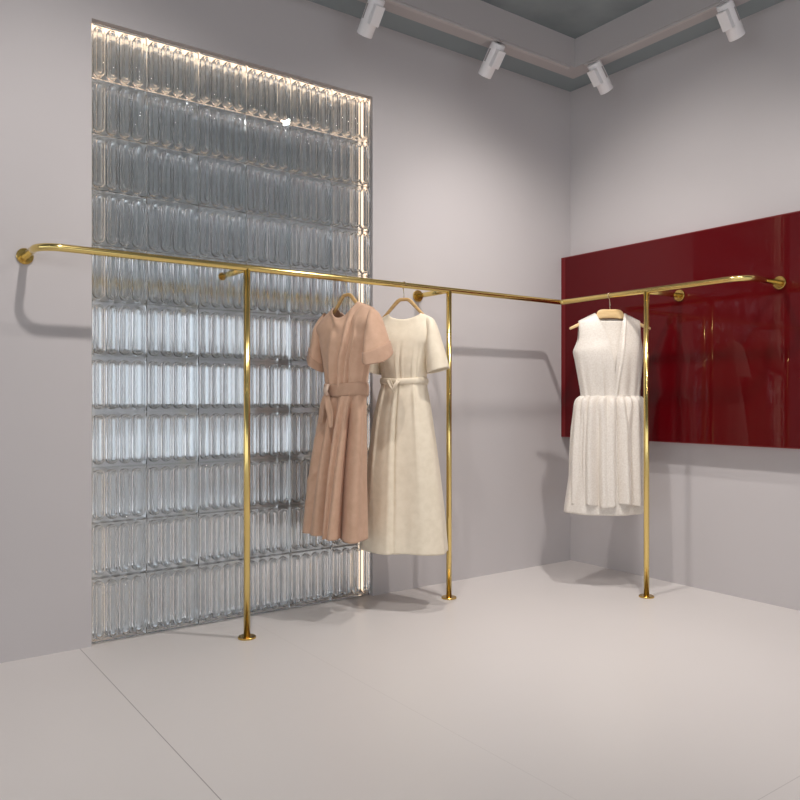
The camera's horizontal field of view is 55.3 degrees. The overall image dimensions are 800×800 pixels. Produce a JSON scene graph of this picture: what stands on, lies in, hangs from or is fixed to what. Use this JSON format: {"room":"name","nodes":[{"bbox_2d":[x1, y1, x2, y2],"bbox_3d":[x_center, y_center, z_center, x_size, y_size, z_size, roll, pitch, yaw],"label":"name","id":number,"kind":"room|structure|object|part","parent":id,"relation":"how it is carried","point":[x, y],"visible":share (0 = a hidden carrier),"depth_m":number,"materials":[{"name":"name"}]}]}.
{"room":"clothing store","nodes":[
{"label":"clothing store","id":0,"kind":"room"},
{"bbox_2d":[0,0,569,662],"bbox_3d":[-3.674,-0.625,1.876,12.200,3.450,0.220,0,0,-36],"label":"wall","id":1,"kind":"structure","parent":0,"point":[470,171],"depth_m":4.30,"materials":[{"name":"paint"}]},
{"bbox_2d":[92,301,319,522],"bbox_3d":[-0.863,-0.301,3.980,1.508,2.803,0.105,0,0,-36],"label":"wall","id":2,"kind":"structure","parent":1,"relation":"attached to","point":[97,301],"depth_m":3.79,"materials":[{"name":"white"}]},
{"bbox_2d":[92,22,369,642],"bbox_3d":[-0.787,-0.301,3.876,1.504,2.789,0.069,0,0,-36],"label":"screen","id":3,"kind":"object","parent":1,"relation":"in","point":[196,155],"visible":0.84,"depth_m":3.73,"materials":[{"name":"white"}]},
{"bbox_2d":[0,560,799,799],"bbox_3d":[0.728,1.150,-4.209,12.200,0.100,15.200,0,0,-36],"label":"floor","id":4,"kind":"structure","parent":0,"point":[553,681],"depth_m":2.79,"materials":[{"name":"tile"}]},
{"bbox_2d":[16,243,785,640],"bbox_3d":[0.091,0.228,3.971,3.686,1.744,1.125,0,0,-14],"label":"rail","id":5,"kind":"object","parent":4,"relation":"on","point":[23,255],"visible":1,"depth_m":3.98,"materials":[{"name":"gold metal"}]},
{"bbox_3d":[-0.708,0.245,3.528,0.030,1.702,0.030,0,0,-36],"label":"post","id":6,"kind":"part","parent":5,"relation":"part of","materials":[{"name":"gold metal"}]},
{"bbox_2d":[333,275,356,314],"bbox_3d":[-0.263,-0.512,3.841,0.372,0.236,0.016,0,0,36],"label":"clothes hanger","id":7,"kind":"object","parent":5,"relation":"hanging from","point":[346,294],"visible":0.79,"depth_m":3.85,"materials":[{"name":"brown wood"}]},
{"bbox_3d":[-0.266,-0.471,3.843,0.373,0.134,0.014,-4,-2,36],"label":"wooden arm","id":8,"kind":"part","parent":7,"relation":"part of","materials":[{"name":"brown wood"}]},
{"bbox_2d":[302,301,392,543],"bbox_3d":[-0.276,0.103,3.828,0.271,1.186,0.567,0,0,-41],"label":"dress","id":9,"kind":"object","parent":7,"relation":"hanging from","point":[343,347],"visible":1,"depth_m":3.75,"materials":[{"name":"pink fabric"}]},
{"bbox_3d":[0.095,-0.610,3.972,3.659,0.031,1.122,0,0,-14],"label":"rail","id":10,"kind":"part","parent":5,"relation":"part of","materials":[{"name":"gold metal"}]},
{"bbox_2d":[382,281,423,317],"bbox_3d":[0.021,-0.524,4.054,0.296,0.212,0.025,0,0,20],"label":"clothes hanger","id":11,"kind":"object","parent":5,"relation":"hanging from","point":[399,300],"visible":0.88,"depth_m":4.05,"materials":[{"name":"brown wood"}]},
{"bbox_3d":[0.021,-0.481,4.054,0.296,0.124,0.014,0,0,20],"label":"wooden arm","id":12,"kind":"part","parent":11,"relation":"part of","materials":[{"name":"brown wood"}]},
{"bbox_2d":[359,313,449,555],"bbox_3d":[0.015,0.169,4.050,0.507,1.258,0.299,0,0,20],"label":"dress","id":13,"kind":"object","parent":11,"relation":"hanging from","point":[406,511],"visible":0.88,"depth_m":3.95,"materials":[{"name":"beige fabric"}]},
{"bbox_3d":[0.272,0.245,4.236,0.030,1.702,0.030,0,0,-36],"label":"post","id":14,"kind":"part","parent":5,"relation":"part of","materials":[{"name":"gold metal"}]},
{"bbox_2d":[569,292,650,329],"bbox_3d":[1.229,-0.520,4.466,0.480,0.220,0.024,0,0,-2],"label":"clothes hanger","id":15,"kind":"object","parent":5,"relation":"hanging from","point":[603,313],"visible":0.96,"depth_m":4.46,"materials":[{"name":"brown wood"}]},
{"bbox_2d":[564,313,643,515],"bbox_3d":[1.206,0.077,4.467,0.493,1.168,0.318,0,0,3],"label":"dress","id":16,"kind":"object","parent":15,"relation":"hanging from","point":[606,476],"visible":0.95,"depth_m":4.38,"materials":[{"name":"white fabric"}]},
{"bbox_3d":[1.229,-0.471,4.466,0.480,0.120,0.016,0,0,-2],"label":"wooden arm","id":17,"kind":"part","parent":15,"relation":"part of","materials":[{"name":"brown wood"}]},
{"bbox_3d":[1.377,0.245,4.261,0.030,1.702,0.030,0,0,-36],"label":"post","id":18,"kind":"part","parent":5,"relation":"part of","materials":[{"name":"gold metal"}]},
{"bbox_2d":[481,0,651,38],"bbox_3d":[0.728,-2.317,-4.209,12.200,0.106,15.200,0,0,-36],"label":"ceiling","id":19,"kind":"structure","parent":0,"point":[574,19],"depth_m":4.45,"materials":[{"name":"concrete"}]},
{"bbox_2d":[358,0,749,78],"bbox_3d":[0.682,-2.175,-4.494,11.792,0.180,14.792,0,0,-36],"label":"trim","id":20,"kind":"structure","parent":19,"relation":"attached to","point":[478,15],"depth_m":4.42,"materials":[{"name":"grey paint"}]},
{"bbox_2d":[385,0,569,68],"bbox_3d":[-1.427,-2.078,2.976,6.130,0.014,0.024,0,0,-36],"label":"track","id":21,"kind":"object","parent":20,"relation":"attached to","point":[394,2],"visible":1,"depth_m":4.30,"materials":[{"name":"grey paint"}]},
{"bbox_2d":[357,0,384,38],"bbox_3d":[-0.152,-1.998,3.977,0.088,0.198,0.187,0,0,-36],"label":"spotlight","id":22,"kind":"object","parent":21,"relation":"attached to","point":[374,10],"visible":1,"depth_m":3.94,"materials":[{"name":"white metal"}]},
{"bbox_2d":[478,40,505,78],"bbox_3d":[0.537,-1.995,4.476,0.088,0.198,0.187,0,0,-36],"label":"spotlight","id":23,"kind":"object","parent":21,"relation":"attached to","point":[495,54],"visible":0.98,"depth_m":4.43,"materials":[{"name":"white metal"}]},
{"bbox_2d":[584,0,732,66],"bbox_3d":[2.850,-2.078,2.386,0.024,0.014,5.800,0,0,-36],"label":"track","id":24,"kind":"object","parent":20,"relation":"attached to","point":[714,6],"visible":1,"depth_m":4.30,"materials":[{"name":"grey paint"}]},
{"bbox_2d":[587,60,612,94],"bbox_3d":[1.240,-1.998,4.721,0.187,0.198,0.088,0,0,-36],"label":"spotlight","id":25,"kind":"object","parent":24,"relation":"attached to","point":[597,74],"visible":1,"depth_m":4.68,"materials":[{"name":"white metal"}]},
{"bbox_2d":[716,0,744,41],"bbox_3d":[1.744,-2.002,4.024,0.187,0.198,0.088,0,0,-36],"label":"spotlight","id":26,"kind":"object","parent":24,"relation":"attached to","point":[728,17],"visible":0.98,"depth_m":3.99,"materials":[{"name":"white metal"}]},
{"bbox_2d":[570,0,799,610],"bbox_3d":[5.648,-0.625,-0.773,0.200,3.450,15.000,0,0,-36],"label":"wall","id":27,"kind":"structure","parent":0,"point":[702,132],"depth_m":4.44,"materials":[{"name":"paint"}]},
{"bbox_2d":[308,0,784,91],"bbox_3d":[0.706,-2.192,-4.349,12.000,0.147,15.000,0,0,-36],"label":"trim","id":28,"kind":"structure","parent":27,"relation":"attached to","point":[355,8],"depth_m":4.50,"materials":[{"name":"grey paint"}]},
{"bbox_2d":[561,211,799,448],"bbox_3d":[2.129,-0.357,3.838,0.092,1.215,3.398,0,0,-36],"label":"wall panel","id":29,"kind":"object","parent":27,"relation":"attached to","point":[724,358],"visible":0.81,"depth_m":4.29,"materials":[{"name":"red paint"}]}
]}

